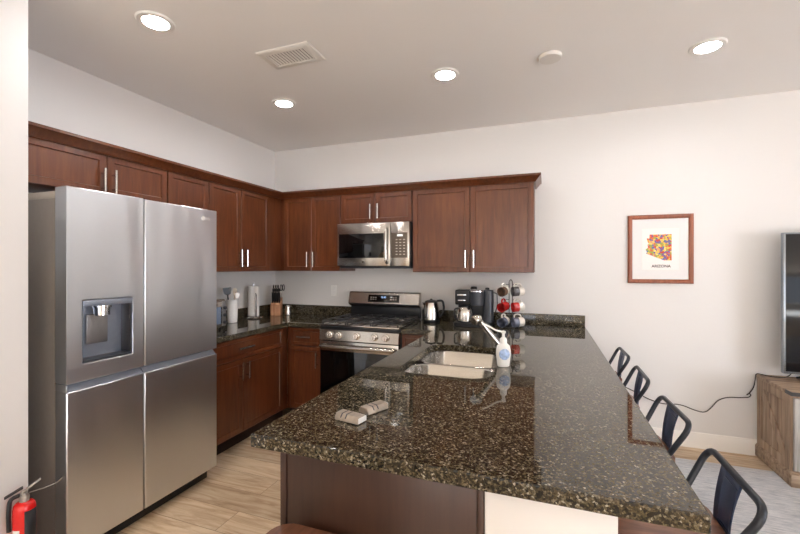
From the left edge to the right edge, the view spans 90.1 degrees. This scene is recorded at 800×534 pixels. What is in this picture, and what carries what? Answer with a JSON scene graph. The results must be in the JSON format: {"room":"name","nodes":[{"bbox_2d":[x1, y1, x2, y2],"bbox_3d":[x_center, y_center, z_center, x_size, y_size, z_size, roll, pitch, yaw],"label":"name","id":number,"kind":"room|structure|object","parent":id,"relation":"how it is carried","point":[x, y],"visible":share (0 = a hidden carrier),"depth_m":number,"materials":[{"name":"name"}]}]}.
{"room":"kitchen","nodes":[
{"label":"kitchen","id":0,"kind":"room"},
{"bbox_2d":[0,0,27,533],"bbox_3d":[-3.300,0.070,-1.526,0.890,2.740,7.305,0,0,20],"label":"wall","id":1,"kind":"structure","parent":0,"point":[13,13],"depth_m":1.70,"materials":[{"name":"white paint"}]},
{"bbox_2d":[28,48,274,309],"bbox_3d":[-1.944,0.070,3.302,0.120,2.740,2.695,0,0,20],"label":"wall","id":2,"kind":"structure","parent":0,"point":[62,96],"depth_m":3.07,"materials":[{"name":"white paint"}]},
{"bbox_2d":[28,136,166,202],"bbox_3d":[-1.994,-0.580,2.445,0.372,0.280,1.042,0,0,20],"label":"upper cabinet","id":3,"kind":"object","parent":2,"relation":"attached to","point":[51,165],"visible":0.71,"depth_m":2.39,"materials":[{"name":"brown wood"}]},
{"bbox_2d":[167,171,207,209],"bbox_3d":[-1.750,-0.335,3.112,0.372,0.770,0.374,0,0,20],"label":"upper cabinet","id":4,"kind":"object","parent":2,"relation":"attached to","point":[184,190],"visible":0.09,"depth_m":3.04,"materials":[{"name":"brown wood"}]},
{"bbox_2d":[208,181,280,271],"bbox_3d":[-1.467,-0.335,3.885,0.372,0.770,1.268,0,0,20],"label":"upper cabinet","id":5,"kind":"object","parent":2,"relation":"attached to","point":[248,223],"visible":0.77,"depth_m":3.62,"materials":[{"name":"brown wood"}]},
{"bbox_2d":[226,304,350,320],"bbox_3d":[-1.245,0.476,3.599,0.986,0.100,1.654,0,0,20],"label":"backsplash","id":6,"kind":"structure","parent":2,"relation":"attached to","point":[295,308],"depth_m":4.31,"materials":[{"name":"stone"}]},
{"bbox_2d":[28,0,799,151],"bbox_3d":[0.708,-1.350,-1.558,8.440,0.100,10.240,0,0,20],"label":"ceiling","id":7,"kind":"structure","parent":0,"point":[375,81],"depth_m":2.46,"materials":[{"name":"white paint"}]},
{"bbox_2d":[134,10,175,32],"bbox_3d":[-1.298,-1.294,2.120,0.188,0.010,0.188,0,0,20],"label":"recessed light","id":8,"kind":"object","parent":7,"relation":"in","point":[152,20],"visible":1,"depth_m":2.11,"materials":[{"name":"white plastic"}]},
{"bbox_2d":[142,16,168,28],"bbox_3d":[-1.298,-1.297,2.120,0.124,0.004,0.124,0,0,-19],"label":"diffuser","id":9,"kind":"object","parent":8,"relation":"attached to","point":[151,22],"depth_m":2.12,"materials":[{"name":"white"}]},
{"bbox_2d":[272,98,295,107],"bbox_3d":[-0.925,-1.294,3.182,0.188,0.010,0.188,0,0,20],"label":"recessed light","id":10,"kind":"object","parent":7,"relation":"in","point":[279,102],"visible":1,"depth_m":3.17,"materials":[{"name":"white plastic"}]},
{"bbox_2d":[276,101,291,105],"bbox_3d":[-0.925,-1.297,3.182,0.124,0.004,0.124,0,0,37],"label":"diffuser","id":11,"kind":"object","parent":10,"relation":"attached to","point":[278,103],"depth_m":3.18,"materials":[{"name":"white"}]},
{"bbox_2d":[255,41,325,69],"bbox_3d":[-0.673,-1.294,2.467,0.370,0.011,0.216,0,0,20],"label":"ceiling vent","id":12,"kind":"object","parent":7,"relation":"in","point":[300,53],"visible":1,"depth_m":2.45,"materials":[{"name":"white metal"}]},
{"bbox_2d":[431,67,458,80],"bbox_3d":[0.306,-1.294,2.704,0.188,0.010,0.188,0,0,20],"label":"recessed light","id":13,"kind":"object","parent":7,"relation":"in","point":[441,74],"visible":1,"depth_m":2.70,"materials":[{"name":"white plastic"}]},
{"bbox_2d":[436,71,453,78],"bbox_3d":[0.306,-1.297,2.704,0.124,0.004,0.124,0,0,-31],"label":"diffuser","id":14,"kind":"object","parent":13,"relation":"attached to","point":[439,74],"depth_m":2.71,"materials":[{"name":"white"}]},
{"bbox_2d":[538,50,561,64],"bbox_3d":[0.928,-1.288,2.470,0.140,0.023,0.140,0,0,20],"label":"smoke detector","id":15,"kind":"object","parent":7,"relation":"attached to","point":[552,56],"visible":1,"depth_m":2.44,"materials":[{"name":"white plastic"}]},
{"bbox_2d":[688,37,727,54],"bbox_3d":[1.818,-1.294,2.359,0.188,0.010,0.188,0,0,20],"label":"recessed light","id":16,"kind":"object","parent":7,"relation":"in","point":[710,45],"visible":1,"depth_m":2.35,"materials":[{"name":"white plastic"}]},
{"bbox_2d":[695,42,720,51],"bbox_3d":[1.818,-1.297,2.359,0.124,0.004,0.124,0,0,-31],"label":"diffuser","id":17,"kind":"object","parent":16,"relation":"attached to","point":[700,46],"depth_m":2.36,"materials":[{"name":"white"}]},
{"bbox_2d":[116,394,772,533],"bbox_3d":[0.708,1.490,-1.558,8.440,0.100,10.240,0,0,20],"label":"floor","id":18,"kind":"structure","parent":0,"point":[240,494],"depth_m":2.47,"materials":[{"name":"brown wood"}]},
{"bbox_2d":[4,476,63,533],"bbox_3d":[-1.570,1.177,1.741,0.078,0.525,0.231,0,0,18],"label":"fire extinguisher","id":19,"kind":"object","parent":18,"relation":"on","point":[24,512],"visible":1,"depth_m":1.66,"materials":[{"name":"red paint"}]},
{"bbox_2d":[28,186,216,533],"bbox_3d":[-1.750,0.530,2.414,0.754,1.812,0.906,0,0,20],"label":"refrigerator","id":20,"kind":"object","parent":18,"relation":"on","point":[122,289],"visible":0.99,"depth_m":2.09,"materials":[{"name":"silver metal"}]},
{"bbox_2d":[213,327,286,454],"bbox_3d":[-1.501,1.004,3.374,0.660,0.872,1.050,0,0,20],"label":"base cabinet","id":21,"kind":"object","parent":18,"relation":"on","point":[251,370],"visible":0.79,"depth_m":3.28,"materials":[{"name":"brown wood"}]},
{"bbox_2d":[217,304,350,342],"bbox_3d":[-1.245,0.496,3.599,0.986,0.141,1.654,0,0,20],"label":"countertop","id":22,"kind":"structure","parent":21,"relation":"on","point":[304,316],"depth_m":3.85,"materials":[{"name":"black stone"}]},
{"bbox_2d":[217,299,226,328],"bbox_3d":[-1.669,0.400,3.185,0.397,0.250,0.425,0,0,20],"label":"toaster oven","id":23,"kind":"object","parent":22,"relation":"on","point":[221,303],"visible":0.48,"depth_m":3.28,"materials":[{"name":"metal"}]},
{"bbox_2d":[227,299,237,322],"bbox_3d":[-1.556,0.418,3.705,0.102,0.215,0.102,0,0,20],"label":"utensil crock","id":24,"kind":"object","parent":22,"relation":"on","point":[232,305],"visible":0.99,"depth_m":3.67,"materials":[{"name":"white ceramic"}]},
{"bbox_2d":[223,287,230,299],"bbox_3d":[-1.596,0.351,3.680,0.075,0.310,0.016,0,0,-35],"label":"utensil","id":25,"kind":"object","parent":24,"relation":"in","point":[227,291],"visible":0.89,"depth_m":3.68,"materials":[{"name":"black plastic"}]},
{"bbox_2d":[244,283,262,318],"bbox_3d":[-1.485,0.350,4.047,0.188,0.350,0.188,0,0,20],"label":"paper towel holder","id":26,"kind":"object","parent":22,"relation":"on","point":[253,284],"visible":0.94,"depth_m":3.98,"materials":[{"name":"metal"}]},
{"bbox_2d":[248,286,258,315],"bbox_3d":[-1.485,0.355,4.047,0.109,0.299,0.109,0,0,20],"label":"paper roll","id":27,"kind":"object","parent":26,"relation":"on","point":[252,290],"visible":0.98,"depth_m":4.00,"materials":[{"name":"white paper"}]},
{"bbox_2d":[270,297,282,315],"bbox_3d":[-1.328,0.434,4.295,0.104,0.184,0.145,0,0,-8],"label":"knife block","id":28,"kind":"object","parent":22,"relation":"on","point":[275,308],"visible":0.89,"depth_m":4.23,"materials":[{"name":"brown wood"}]},
{"bbox_2d":[285,305,290,314],"bbox_3d":[-1.214,0.475,4.320,0.068,0.100,0.067,0,0,20],"label":"salt shaker","id":29,"kind":"object","parent":22,"relation":"on","point":[287,307],"visible":1,"depth_m":4.30,"materials":[{"name":"metal"}]},
{"bbox_2d":[266,523,333,533],"bbox_3d":[-0.281,1.049,1.022,0.417,0.782,0.377,0,0,20],"label":"bar stool","id":30,"kind":"object","parent":18,"relation":"on","point":[292,528],"visible":1,"depth_m":1.19,"materials":[{"name":"brown wood"}]},
{"bbox_2d":[288,327,320,410],"bbox_3d":[-0.792,1.004,3.963,0.384,0.872,0.660,0,0,20],"label":"base cabinet","id":31,"kind":"object","parent":18,"relation":"on","point":[303,343],"visible":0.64,"depth_m":3.70,"materials":[{"name":"brown wood"}]},
{"bbox_2d":[319,291,420,393],"bbox_3d":[-0.266,0.851,3.721,0.757,1.178,0.704,0,0,20],"label":"gas range","id":32,"kind":"object","parent":18,"relation":"on","point":[349,345],"visible":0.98,"depth_m":3.53,"materials":[{"name":"metal"}]},
{"bbox_2d":[321,317,419,329],"bbox_3d":[-0.259,0.526,3.739,0.753,0.016,0.595,0,0,20],"label":"cooktop","id":33,"kind":"object","parent":32,"relation":"in","point":[351,325],"depth_m":3.53,"materials":[{"name":"metal"}]},
{"bbox_2d":[280,361,484,533],"bbox_3d":[0.263,1.004,2.149,0.676,0.872,2.102,0,0,20],"label":"base cabinet","id":34,"kind":"object","parent":18,"relation":"on","point":[336,498],"visible":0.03,"depth_m":1.16,"materials":[{"name":"brown wood"}]},
{"bbox_2d":[251,309,710,533],"bbox_3d":[0.440,0.496,2.390,1.470,0.141,2.767,0,0,20],"label":"countertop","id":35,"kind":"structure","parent":34,"relation":"on","point":[556,425],"depth_m":1.28,"materials":[{"name":"black stone"}]},
{"bbox_2d":[335,409,366,424],"bbox_3d":[-0.168,0.512,1.361,0.101,0.024,0.054,0,0,32],"label":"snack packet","id":36,"kind":"object","parent":35,"relation":"on","point":[348,416],"visible":1,"depth_m":1.34,"materials":[{"name":"plastic"}]},
{"bbox_2d":[359,400,387,414],"bbox_3d":[-0.095,0.512,1.451,0.054,0.024,0.101,0,0,44],"label":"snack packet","id":37,"kind":"object","parent":35,"relation":"on","point":[377,406],"visible":1,"depth_m":1.43,"materials":[{"name":"plastic"}]},
{"bbox_2d":[422,299,444,322],"bbox_3d":[0.303,0.416,3.748,0.164,0.218,0.190,0,0,-42],"label":"electric kettle","id":38,"kind":"object","parent":35,"relation":"on","point":[431,314],"visible":1,"depth_m":3.70,"materials":[{"name":"silver metal"}]},
{"bbox_2d":[405,351,496,378],"bbox_3d":[0.319,0.660,2.268,0.504,0.183,0.784,0,0,20],"label":"sink","id":39,"kind":"object","parent":35,"relation":"in","point":[470,365],"visible":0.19,"depth_m":2.41,"materials":[{"name":"metal"}]},
{"bbox_2d":[453,286,497,327],"bbox_3d":[0.678,0.354,3.547,0.366,0.343,0.312,0,0,20],"label":"coffee maker","id":40,"kind":"object","parent":35,"relation":"on","point":[470,302],"visible":0.93,"depth_m":3.46,"materials":[{"name":"black plastic"}]},
{"bbox_2d":[453,320,493,327],"bbox_3d":[0.662,0.508,3.559,0.327,0.034,0.300,0,0,20],"label":"tray","id":41,"kind":"object","parent":40,"relation":"on","point":[459,323],"depth_m":3.44,"materials":[{"name":"black plastic"}]},
{"bbox_2d":[470,315,499,347],"bbox_3d":[0.530,0.399,2.270,0.264,0.252,0.105,0,0,-28],"label":"kitchen faucet","id":42,"kind":"object","parent":35,"relation":"on","point":[476,319],"visible":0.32,"depth_m":2.25,"materials":[{"name":"silver metal"}]},
{"bbox_2d":[482,323,510,366],"bbox_3d":[0.505,0.412,2.090,0.149,0.226,0.056,0,0,0],"label":"soap bottle","id":43,"kind":"object","parent":35,"relation":"on","point":[503,351],"visible":1,"depth_m":2.07,"materials":[{"name":"white plastic"}]},
{"bbox_2d":[503,279,518,327],"bbox_3d":[0.961,0.320,3.461,0.158,0.410,0.158,0,0,20],"label":"mug tree","id":44,"kind":"object","parent":35,"relation":"on","point":[509,324],"visible":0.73,"depth_m":3.45,"materials":[{"name":"black metal"}]},
{"bbox_2d":[497,313,509,327],"bbox_3d":[0.887,0.461,3.401,0.082,0.118,0.108,0,0,43],"label":"mug","id":45,"kind":"object","parent":44,"relation":"hanging from","point":[504,321],"visible":1,"depth_m":3.39,"materials":[{"name":"blue ceramic"}]},
{"bbox_2d":[497,317,507,327],"bbox_3d":[0.883,0.474,3.399,0.081,0.082,0.091,0,7,41],"label":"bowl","id":46,"kind":"object","parent":45,"relation":"on","point":[502,322],"depth_m":3.39,"materials":[{"name":"blue ceramic"}]},
{"bbox_2d":[497,298,509,311],"bbox_3d":[0.887,0.333,3.401,0.082,0.118,0.108,0,0,43],"label":"mug","id":47,"kind":"object","parent":44,"relation":"hanging from","point":[504,306],"visible":1,"depth_m":3.39,"materials":[{"name":"red ceramic"}]},
{"bbox_2d":[497,302,507,311],"bbox_3d":[0.883,0.346,3.399,0.081,0.082,0.091,0,7,41],"label":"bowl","id":48,"kind":"object","parent":47,"relation":"on","point":[503,306],"depth_m":3.40,"materials":[{"name":"red ceramic"}]},
{"bbox_2d":[497,283,509,296],"bbox_3d":[0.887,0.201,3.401,0.082,0.118,0.108,0,0,43],"label":"mug","id":49,"kind":"object","parent":44,"relation":"hanging from","point":[504,290],"visible":1,"depth_m":3.40,"materials":[{"name":"brown ceramic"}]},
{"bbox_2d":[497,287,507,296],"bbox_3d":[0.883,0.214,3.399,0.081,0.082,0.091,0,7,41],"label":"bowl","id":50,"kind":"object","parent":49,"relation":"on","point":[502,291],"depth_m":3.40,"materials":[{"name":"brown ceramic"}]},
{"bbox_2d":[511,313,524,326],"bbox_3d":[1.000,0.459,3.376,0.103,0.116,0.081,0,0,-7],"label":"mug","id":51,"kind":"object","parent":44,"relation":"hanging from","point":[516,321],"visible":1,"depth_m":3.35,"materials":[{"name":"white ceramic"}]},
{"bbox_2d":[511,317,519,326],"bbox_3d":[0.996,0.474,3.375,0.091,0.082,0.081,-3,0,-7],"label":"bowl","id":52,"kind":"object","parent":51,"relation":"on","point":[515,322],"depth_m":3.35,"materials":[{"name":"blue ceramic"}]},
{"bbox_2d":[511,298,524,311],"bbox_3d":[1.000,0.331,3.376,0.103,0.116,0.081,0,0,-7],"label":"mug","id":53,"kind":"object","parent":44,"relation":"hanging from","point":[515,306],"visible":1,"depth_m":3.35,"materials":[{"name":"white ceramic"}]},
{"bbox_2d":[511,302,519,311],"bbox_3d":[0.996,0.346,3.375,0.091,0.082,0.081,-3,0,-7],"label":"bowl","id":54,"kind":"object","parent":53,"relation":"on","point":[515,306],"depth_m":3.35,"materials":[{"name":"red ceramic"}]},
{"bbox_2d":[511,283,524,295],"bbox_3d":[1.000,0.199,3.376,0.103,0.116,0.081,0,0,-7],"label":"mug","id":55,"kind":"object","parent":44,"relation":"hanging from","point":[515,291],"visible":1,"depth_m":3.35,"materials":[{"name":"grey ceramic"}]},
{"bbox_2d":[511,287,519,295],"bbox_3d":[0.996,0.214,3.375,0.091,0.082,0.081,-3,0,-7],"label":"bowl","id":56,"kind":"object","parent":55,"relation":"on","point":[515,291],"depth_m":3.34,"materials":[{"name":"grey ceramic"}]},
{"bbox_2d":[402,334,423,347],"bbox_3d":[0.276,1.004,3.572,0.349,0.872,0.660,0,0,20],"label":"base cabinet","id":57,"kind":"object","parent":18,"relation":"on","point":[407,339],"visible":0.02,"depth_m":3.34,"materials":[{"name":"brown wood"}]},
{"bbox_2d":[609,347,629,381],"bbox_3d":[1.530,1.041,3.082,0.377,0.798,0.417,0,0,19],"label":"bar stool","id":58,"kind":"object","parent":18,"relation":"on","point":[621,366],"visible":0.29,"depth_m":3.04,"materials":[{"name":"black metal"}]},
{"bbox_2d":[623,365,649,408],"bbox_3d":[1.311,1.041,2.496,0.377,0.798,0.417,0,0,21],"label":"bar stool","id":59,"kind":"object","parent":18,"relation":"on","point":[638,394],"visible":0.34,"depth_m":2.45,"materials":[{"name":"black metal"}]},
{"bbox_2d":[645,395,691,461],"bbox_3d":[1.092,1.041,1.885,0.377,0.798,0.417,0,0,18],"label":"bar stool","id":60,"kind":"object","parent":18,"relation":"on","point":[672,412],"visible":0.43,"depth_m":1.83,"materials":[{"name":"black metal"}]},
{"bbox_2d":[618,448,767,533],"bbox_3d":[0.882,1.041,1.312,0.377,0.798,0.417,0,0,20],"label":"bar stool","id":61,"kind":"object","parent":18,"relation":"on","point":[729,486],"visible":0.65,"depth_m":1.26,"materials":[{"name":"black metal"}]},
{"bbox_2d":[675,458,799,533],"bbox_3d":[2.949,1.435,1.045,3.180,0.008,3.030,0,0,20],"label":"area rug","id":62,"kind":"object","parent":18,"relation":"on","point":[782,501],"visible":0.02,"depth_m":2.48,"materials":[{"name":"white carpet"}]},
{"bbox_2d":[755,374,799,487],"bbox_3d":[3.446,1.124,2.483,1.790,0.614,0.504,0,0,20],"label":"tv stand","id":63,"kind":"object","parent":62,"relation":"on","point":[777,445],"visible":0.97,"depth_m":2.74,"materials":[{"name":"brown wood"}]},
{"bbox_2d":[781,232,799,378],"bbox_3d":[3.484,0.291,2.537,1.660,1.052,0.267,0,0,20],"label":"television","id":64,"kind":"object","parent":63,"relation":"on","point":[790,242],"visible":1,"depth_m":2.79,"materials":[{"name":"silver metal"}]},
{"bbox_2d":[275,90,799,438],"bbox_3d":[2.447,0.070,3.194,8.440,2.740,0.120,0,0,20],"label":"wall","id":65,"kind":"structure","parent":0,"point":[733,164],"depth_m":3.29,"materials":[{"name":"white paint"}]},
{"bbox_2d":[28,121,541,198],"bbox_3d":[-0.398,-0.719,2.737,2.555,0.062,2.692,0,0,20],"label":"crown molding","id":66,"kind":"structure","parent":65,"relation":"attached to","point":[37,130],"depth_m":3.27,"materials":[{"name":"brown wood"}]},
{"bbox_2d":[281,195,354,270],"bbox_3d":[-0.863,-0.335,4.142,0.704,0.770,0.372,0,0,20],"label":"upper cabinet","id":67,"kind":"object","parent":65,"relation":"attached to","point":[309,224],"visible":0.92,"depth_m":4.00,"materials":[{"name":"brown wood"}]},
{"bbox_2d":[331,285,336,295],"bbox_3d":[-0.710,0.264,4.280,0.072,0.116,0.008,0,0,20],"label":"wall outlet","id":68,"kind":"object","parent":65,"relation":"attached to","point":[333,287],"visible":1,"depth_m":4.28,"materials":[{"name":"white plastic"}]},
{"bbox_2d":[341,190,412,223],"bbox_3d":[-0.186,-0.562,3.894,0.732,0.315,0.372,0,0,20],"label":"upper cabinet","id":69,"kind":"object","parent":65,"relation":"attached to","point":[397,206],"visible":0.77,"depth_m":3.75,"materials":[{"name":"brown wood"}]},
{"bbox_2d":[337,221,412,268],"bbox_3d":[-0.200,-0.187,3.854,0.728,0.426,0.454,0,0,20],"label":"microwave","id":70,"kind":"object","parent":69,"relation":"attached to","point":[388,245],"visible":0.97,"depth_m":3.68,"materials":[{"name":"metal"}]},
{"bbox_2d":[413,182,534,272],"bbox_3d":[0.654,-0.333,3.587,1.050,0.775,0.372,0,0,20],"label":"upper cabinet","id":71,"kind":"object","parent":65,"relation":"attached to","point":[484,228],"visible":0.94,"depth_m":3.44,"materials":[{"name":"brown wood"}]},
{"bbox_2d":[493,289,500,301],"bbox_3d":[0.901,0.274,3.690,0.072,0.116,0.008,0,0,20],"label":"wall outlet","id":72,"kind":"object","parent":65,"relation":"attached to","point":[494,290],"visible":0.47,"depth_m":3.69,"materials":[{"name":"white plastic"}]},
{"bbox_2d":[422,309,584,326],"bbox_3d":[0.906,0.476,3.682,1.458,0.100,0.020,0,0,20],"label":"backsplash","id":73,"kind":"structure","parent":65,"relation":"attached to","point":[530,318],"depth_m":3.54,"materials":[{"name":"stone"}]},
{"bbox_2d":[628,213,693,283],"bbox_3d":[2.110,-0.138,3.238,0.459,0.558,0.023,0,0,20],"label":"picture frame","id":74,"kind":"object","parent":65,"relation":"attached to","point":[660,247],"visible":1,"depth_m":3.24,"materials":[{"name":"brown wood"}]},
{"bbox_2d":[642,228,678,269],"bbox_3d":[2.116,-0.138,3.240,0.260,0.338,0.001,0,0,20],"label":"print","id":75,"kind":"object","parent":74,"relation":"attached to","point":[660,246],"depth_m":3.24,"materials":[{"name":"paper"}]},
{"bbox_2d":[652,427,756,455],"bbox_3d":[3.860,1.379,2.604,5.140,0.122,0.013,0,0,20],"label":"baseboard","id":76,"kind":"structure","parent":65,"relation":"attached to","point":[746,446],"depth_m":3.11,"materials":[{"name":"white paint"}]},
{"bbox_2d":[625,373,790,412],"bbox_3d":[2.156,0.946,3.212,1.487,0.415,0.141,0,0,26],"label":"power cord","id":77,"kind":"object","parent":65,"relation":"attached to","point":[756,373],"visible":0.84,"depth_m":3.08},
{"bbox_2d":[485,492,617,533],"bbox_3d":[0.835,1.004,2.271,0.312,0.872,2.719,0,0,20],"label":"wall","id":78,"kind":"structure","parent":0,"point":[504,514],"depth_m":1.00,"materials":[{"name":"white paint"}]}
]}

